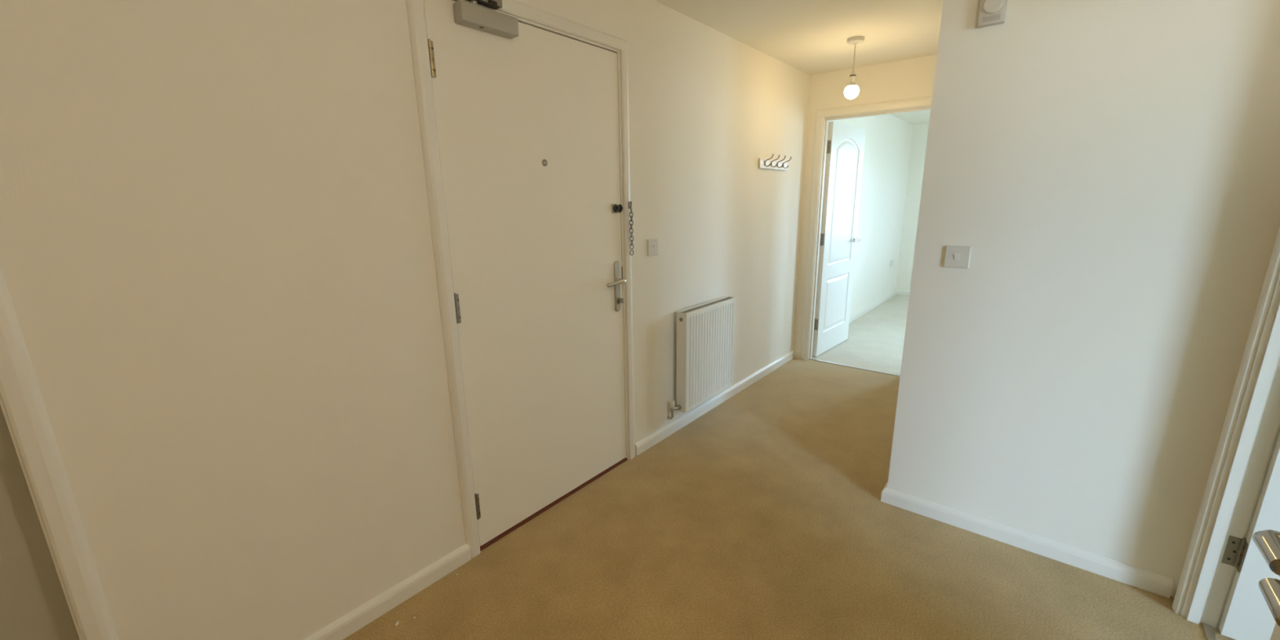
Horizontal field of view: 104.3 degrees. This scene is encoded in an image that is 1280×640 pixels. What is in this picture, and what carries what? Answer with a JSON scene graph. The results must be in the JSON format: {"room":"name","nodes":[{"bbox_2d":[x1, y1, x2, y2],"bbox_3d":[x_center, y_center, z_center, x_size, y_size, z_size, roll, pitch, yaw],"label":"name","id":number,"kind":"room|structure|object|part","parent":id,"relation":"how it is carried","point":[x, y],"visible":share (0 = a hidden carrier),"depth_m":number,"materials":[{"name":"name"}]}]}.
{"room":"entryway","nodes":[
{"label":"entryway","id":0,"kind":"room"},
{"bbox_2d":[0,0,913,639],"bbox_3d":[0.718,-0.634,3.555,0.150,2.333,9.600,10,17,38],"label":"wall","id":1,"kind":"structure","parent":0,"point":[217,263],"depth_m":1.40,"materials":[{"name":"beige paint"}]},
{"bbox_2d":[0,404,79,639],"bbox_3d":[-1.670,0.204,0.815,0.035,2.035,0.762,10,17,38],"label":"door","id":2,"kind":"structure","parent":1,"relation":"in","point":[33,604],"depth_m":1.16,"materials":[{"name":"beige paint"}]},
{"bbox_2d":[0,265,118,639],"bbox_3d":[-1.617,0.189,0.767,0.157,2.106,0.882,10,17,38],"label":"door frame","id":3,"kind":"structure","parent":1,"relation":"attached to","point":[21,401],"depth_m":1.09,"materials":[{"name":"white wood"}]},
{"bbox_2d":[302,543,471,639],"bbox_3d":[-0.978,1.015,1.645,0.018,0.070,0.931,10,17,38],"label":"baseboard","id":4,"kind":"structure","parent":1,"relation":"attached to","point":[348,624],"depth_m":1.76,"materials":[{"name":"white wood"}]},
{"bbox_2d":[405,0,635,558],"bbox_3d":[-0.426,-0.174,2.191,0.157,2.111,1.052,10,17,38],"label":"door frame","id":5,"kind":"structure","parent":1,"relation":"attached to","point":[526,14],"depth_m":1.89,"materials":[{"name":"white wood"}]},
{"bbox_3d":[-0.687,-0.069,1.771,0.017,2.111,0.052,10,17,38],"label":"architrave","id":6,"kind":"part","parent":5,"relation":"part of","materials":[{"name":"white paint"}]},
{"bbox_3d":[-0.386,-1.165,1.907,0.017,0.052,1.052,10,17,38],"label":"architrave","id":7,"kind":"part","parent":5,"relation":"part of","materials":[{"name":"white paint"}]},
{"bbox_3d":[-0.057,-0.260,2.524,0.017,2.111,0.052,10,17,38],"label":"architrave","id":8,"kind":"part","parent":5,"relation":"part of","materials":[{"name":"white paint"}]},
{"bbox_2d":[423,0,626,546],"bbox_3d":[-0.375,-0.168,2.141,0.108,2.087,0.932,10,17,38],"label":"door","id":9,"kind":"structure","parent":1,"relation":"in","point":[526,116],"depth_m":2.06,"materials":[{"name":"white wood"}]},
{"bbox_3d":[-0.674,-0.848,1.619,0.002,0.108,0.010,10,17,38],"label":"hinge plate","id":10,"kind":"part","parent":9,"relation":"part of","materials":[{"name":"silver metal"}]},
{"bbox_3d":[-0.662,-0.041,1.814,0.002,0.108,0.010,10,17,38],"label":"hinge plate","id":11,"kind":"part","parent":9,"relation":"part of","materials":[{"name":"silver metal"}]},
{"bbox_3d":[-0.651,0.750,2.005,0.002,0.108,0.010,10,17,38],"label":"hinge plate","id":12,"kind":"part","parent":9,"relation":"part of","materials":[{"name":"silver metal"}]},
{"bbox_3d":[-0.536,-1.087,1.697,0.028,0.020,0.115,10,17,38],"label":"closer arm","id":13,"kind":"part","parent":9,"relation":"part of","materials":[{"name":"black metal"}]},
{"bbox_3d":[-0.110,-0.179,2.404,0.022,0.028,0.135,11,18,41],"label":"lever","id":14,"kind":"part","parent":9,"relation":"part of","materials":[{"name":"silver metal"}]},
{"bbox_3d":[-0.113,-0.167,2.481,0.010,0.255,0.037,10,17,38],"label":"handle","id":15,"kind":"part","parent":9,"relation":"part of","materials":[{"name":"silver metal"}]},
{"bbox_2d":[627,200,634,255],"bbox_3d":[-0.044,-0.454,2.471,0.026,0.266,0.026,-7,15,-23],"label":"chain","id":16,"kind":"object","parent":1,"relation":"hanging from","point":[630,202],"visible":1,"depth_m":2.46,"materials":[{"name":"silver metal"}]},
{"bbox_2d":[647,238,657,256],"bbox_3d":[0.069,-0.389,2.659,0.012,0.088,0.086,10,17,38],"label":"wall switch","id":17,"kind":"object","parent":1,"relation":"attached to","point":[652,244],"visible":1,"depth_m":2.65,"materials":[{"name":"white plastic"}]},
{"bbox_2d":[666,296,737,419],"bbox_3d":[0.400,0.226,3.144,0.098,0.656,0.662,10,17,38],"label":"radiator","id":18,"kind":"object","parent":1,"relation":"attached to","point":[705,331],"visible":1,"depth_m":3.06,"materials":[{"name":"white metal"}]},
{"bbox_3d":[0.423,-0.095,3.086,0.076,0.007,0.589,10,17,38],"label":"rail","id":19,"kind":"part","parent":18,"relation":"part of","materials":[{"name":"white metal"}]},
{"bbox_3d":[0.428,0.204,3.158,0.063,0.607,0.585,10,17,38],"label":"panel","id":20,"kind":"part","parent":18,"relation":"part of","materials":[{"name":"white metal"}]},
{"bbox_2d":[681,297,732,313],"bbox_3d":[0.423,-0.090,3.088,0.052,0.009,0.585,10,17,38],"label":"grille","id":21,"kind":"object","parent":18,"relation":"attached to","point":[717,304],"depth_m":3.07,"materials":[{"name":"grey metal"}]},
{"bbox_3d":[0.454,0.206,3.136,0.009,0.611,0.593,10,17,38],"label":"panel","id":22,"kind":"part","parent":18,"relation":"part of","materials":[{"name":"white metal"}]},
{"bbox_2d":[634,349,794,455],"bbox_3d":[0.681,0.513,3.628,0.018,0.070,2.237,10,17,38],"label":"baseboard","id":23,"kind":"structure","parent":1,"relation":"attached to","point":[669,428],"depth_m":3.33,"materials":[{"name":"white wood"}]},
{"bbox_2d":[758,153,791,170],"bbox_3d":[0.996,-1.144,3.605,0.081,0.093,0.450,10,17,38],"label":"rail","id":24,"kind":"object","parent":1,"relation":"attached to","point":[775,164],"visible":1,"depth_m":3.58,"materials":[{"name":"white metal"}]},
{"bbox_2d":[813,288,896,342],"bbox_3d":[2.604,-0.069,5.927,0.018,0.070,3.668,10,17,38],"label":"baseboard","id":25,"kind":"structure","parent":1,"relation":"attached to","point":[873,304],"depth_m":6.31,"materials":[{"name":"white wood"}]},
{"bbox_2d":[889,260,893,266],"bbox_3d":[3.486,-0.781,6.886,0.014,0.086,0.146,10,17,38],"label":"wall socket","id":26,"kind":"object","parent":1,"relation":"attached to","point":[891,261],"visible":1,"depth_m":6.86,"materials":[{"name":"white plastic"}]},
{"bbox_2d":[342,293,1235,639],"bbox_3d":[2.851,0.923,2.165,5.900,0.100,9.600,10,17,38],"label":"floor","id":27,"kind":"structure","parent":0,"point":[764,516],"depth_m":1.98,"materials":[{"name":"beige carpet"}]},
{"bbox_2d":[808,358,900,376],"bbox_3d":[1.801,0.397,4.184,0.768,0.005,0.026,10,17,38],"label":"bar","id":28,"kind":"object","parent":27,"relation":"on","point":[809,358],"visible":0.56,"depth_m":4.17,"materials":[{"name":"silver metal"}]},
{"bbox_2d":[1201,622,1217,639],"bbox_3d":[1.631,1.082,1.353,0.023,0.005,0.776,10,17,38],"label":"bar","id":29,"kind":"object","parent":27,"relation":"on","point":[1209,631],"visible":1,"depth_m":1.61,"materials":[{"name":"silver metal"}]},
{"bbox_2d":[654,0,943,124],"bbox_3d":[2.778,-1.449,1.625,5.800,0.100,9.600,10,17,38],"label":"ceiling","id":30,"kind":"structure","parent":0,"point":[811,37],"depth_m":2.83,"materials":[{"name":"white paint"}]},
{"bbox_2d":[844,35,864,98],"bbox_3d":[1.318,-1.550,3.074,0.100,0.343,0.100,10,17,38],"label":"pendant lamp","id":31,"kind":"object","parent":30,"relation":"hanging from","point":[851,91],"visible":1,"depth_m":3.07,"materials":[{"name":"white plastic"}]},
{"bbox_3d":[1.320,-1.419,3.105,0.086,0.074,0.086,10,17,38],"label":"bulb","id":32,"kind":"part","parent":31,"relation":"part of","materials":[{"name":"white glass"}]},
{"bbox_3d":[1.319,-1.467,3.093,0.060,0.025,0.060,10,17,38],"label":"bulb","id":33,"kind":"part","parent":31,"relation":"part of","materials":[{"name":"white glass"}]},
{"bbox_2d":[793,54,937,351],"bbox_3d":[2.734,-0.574,3.188,3.450,2.333,0.100,10,17,38],"label":"wall","id":34,"kind":"structure","parent":0,"point":[913,77],"depth_m":3.78,"materials":[{"name":"beige paint"}]},
{"bbox_2d":[794,350,799,358],"bbox_3d":[1.405,0.306,4.444,0.048,0.070,0.018,10,17,38],"label":"baseboard","id":35,"kind":"structure","parent":34,"relation":"attached to","point":[797,353],"depth_m":4.44,"materials":[{"name":"white wood"}]},
{"bbox_2d":[812,121,866,356],"bbox_3d":[1.797,-0.702,4.500,0.156,1.977,0.791,11,18,41],"label":"door","id":36,"kind":"structure","parent":34,"relation":"in","point":[845,143],"depth_m":4.44,"materials":[{"name":"white wood"}]},
{"bbox_3d":[1.558,0.040,4.398,0.029,0.100,0.002,11,18,41],"label":"hinge plate","id":37,"kind":"part","parent":36,"relation":"part of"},
{"bbox_3d":[1.548,-0.683,4.224,0.029,0.100,0.002,11,18,41],"label":"hinge plate","id":38,"kind":"part","parent":36,"relation":"part of","materials":[{"name":"silver metal"}]},
{"bbox_3d":[1.537,-1.408,4.049,0.029,0.100,0.002,11,18,41],"label":"hinge plate","id":39,"kind":"part","parent":36,"relation":"part of","materials":[{"name":"silver metal"}]},
{"bbox_3d":[1.815,-0.173,4.638,0.035,0.490,0.538,11,18,41],"label":"panel","id":40,"kind":"part","parent":36,"relation":"part of","materials":[{"name":"white wood"}]},
{"bbox_3d":[1.802,-1.047,4.428,0.035,1.073,0.538,11,18,41],"label":"panel","id":41,"kind":"part","parent":36,"relation":"part of","materials":[{"name":"white wood"}]},
{"bbox_2d":[800,95,932,359],"bbox_3d":[1.801,-0.612,3.959,0.910,2.071,0.134,10,17,38],"label":"door frame","id":42,"kind":"structure","parent":34,"relation":"attached to","point":[823,116],"depth_m":4.05,"materials":[{"name":"white wood"}]},
{"bbox_3d":[1.436,-0.659,4.175,0.065,2.071,0.017,10,17,38],"label":"architrave","id":43,"kind":"part","parent":42,"relation":"part of","materials":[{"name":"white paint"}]},
{"bbox_3d":[1.750,-1.576,3.680,0.910,0.065,0.017,10,17,38],"label":"architrave","id":44,"kind":"part","parent":42,"relation":"part of","materials":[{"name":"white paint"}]},
{"bbox_2d":[895,124,928,290],"bbox_3d":[5.107,-1.292,6.025,3.450,2.333,0.100,10,17,38],"label":"wall","id":45,"kind":"structure","parent":0,"point":[920,132],"depth_m":6.97,"materials":[{"name":"beige paint"}]},
{"bbox_2d":[895,288,910,295],"bbox_3d":[5.086,-0.181,6.246,3.450,0.070,0.018,10,17,38],"label":"baseboard","id":46,"kind":"structure","parent":45,"relation":"attached to","point":[906,292],"depth_m":7.24,"materials":[{"name":"white wood"}]},
{"bbox_2d":[887,0,1279,597],"bbox_3d":[2.123,-0.388,2.452,1.027,2.333,1.850,10,17,38],"label":"wall partition","id":47,"kind":"structure","parent":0,"point":[1108,171],"depth_m":1.74,"materials":[{"name":"beige paint"}]},
{"bbox_2d":[943,245,971,268],"bbox_3d":[1.257,-0.250,1.972,0.086,0.086,0.014,10,17,38],"label":"wall switch","id":48,"kind":"object","parent":47,"relation":"attached to","point":[955,256],"visible":1,"depth_m":1.97,"materials":[{"name":"white plastic"}]},
{"bbox_2d":[977,0,1008,27],"bbox_3d":[1.244,-1.107,1.752,0.080,0.120,0.037,10,17,38],"label":"door chime","id":49,"kind":"object","parent":47,"relation":"attached to","point":[992,12],"visible":1,"depth_m":1.75,"materials":[{"name":"grey plastic"}]},
{"bbox_2d":[880,487,1173,598],"bbox_3d":[1.506,0.882,2.048,0.950,0.070,0.018,10,17,38],"label":"baseboard","id":50,"kind":"structure","parent":47,"relation":"attached to","point":[1155,583],"depth_m":1.98,"materials":[{"name":"white wood"}]},
{"bbox_3d":[1.043,0.287,-0.281,0.995,2.333,3.882,10,17,38],"label":"wall","id":51,"kind":"structure","parent":0,"visible":0},
{"bbox_2d":[1172,226,1279,628],"bbox_3d":[1.601,0.076,1.124,0.111,2.068,0.912,10,17,38],"label":"door frame","id":52,"kind":"structure","parent":51,"relation":"attached to","point":[1251,430],"depth_m":1.53,"materials":[{"name":"white wood"}]},
{"bbox_3d":[1.905,0.002,1.415,0.017,2.068,0.062,10,17,38],"label":"architrave","id":53,"kind":"part","parent":52,"relation":"part of","materials":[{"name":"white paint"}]},
{"bbox_2d":[1218,432,1279,639],"bbox_3d":[2.149,0.099,1.157,0.796,1.977,0.156,10,17,39],"label":"door","id":54,"kind":"structure","parent":51,"relation":"in","point":[1246,615],"depth_m":1.54,"materials":[{"name":"white wood"}]},
{"bbox_3d":[1.876,0.731,1.575,0.030,0.100,0.002,10,17,38],"label":"hinge plate","id":55,"kind":"part","parent":54,"relation":"part of","materials":[{"name":"silver metal"}]},
{"bbox_3d":[1.878,0.737,1.552,0.002,0.100,0.029,10,17,39],"label":"hinge plate","id":56,"kind":"part","parent":54,"relation":"part of","materials":[{"name":"silver metal"}]},
{"bbox_2d":[1252,529,1279,639],"bbox_3d":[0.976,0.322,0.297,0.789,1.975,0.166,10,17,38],"label":"door handle","id":57,"kind":"object","parent":54,"relation":"attached to","point":[1267,541],"depth_m":0.54,"materials":[{"name":"silver metal"}]},
{"bbox_3d":[0.740,0.264,0.542,0.086,0.023,0.073,10,17,38],"label":"lever","id":58,"kind":"part","parent":57,"relation":"part of","materials":[{"name":"silver metal"}]},
{"bbox_3d":[0.678,0.296,0.478,0.095,0.023,0.073,10,17,38],"label":"lever","id":59,"kind":"part","parent":57,"relation":"part of","materials":[{"name":"silver metal"}]}
]}

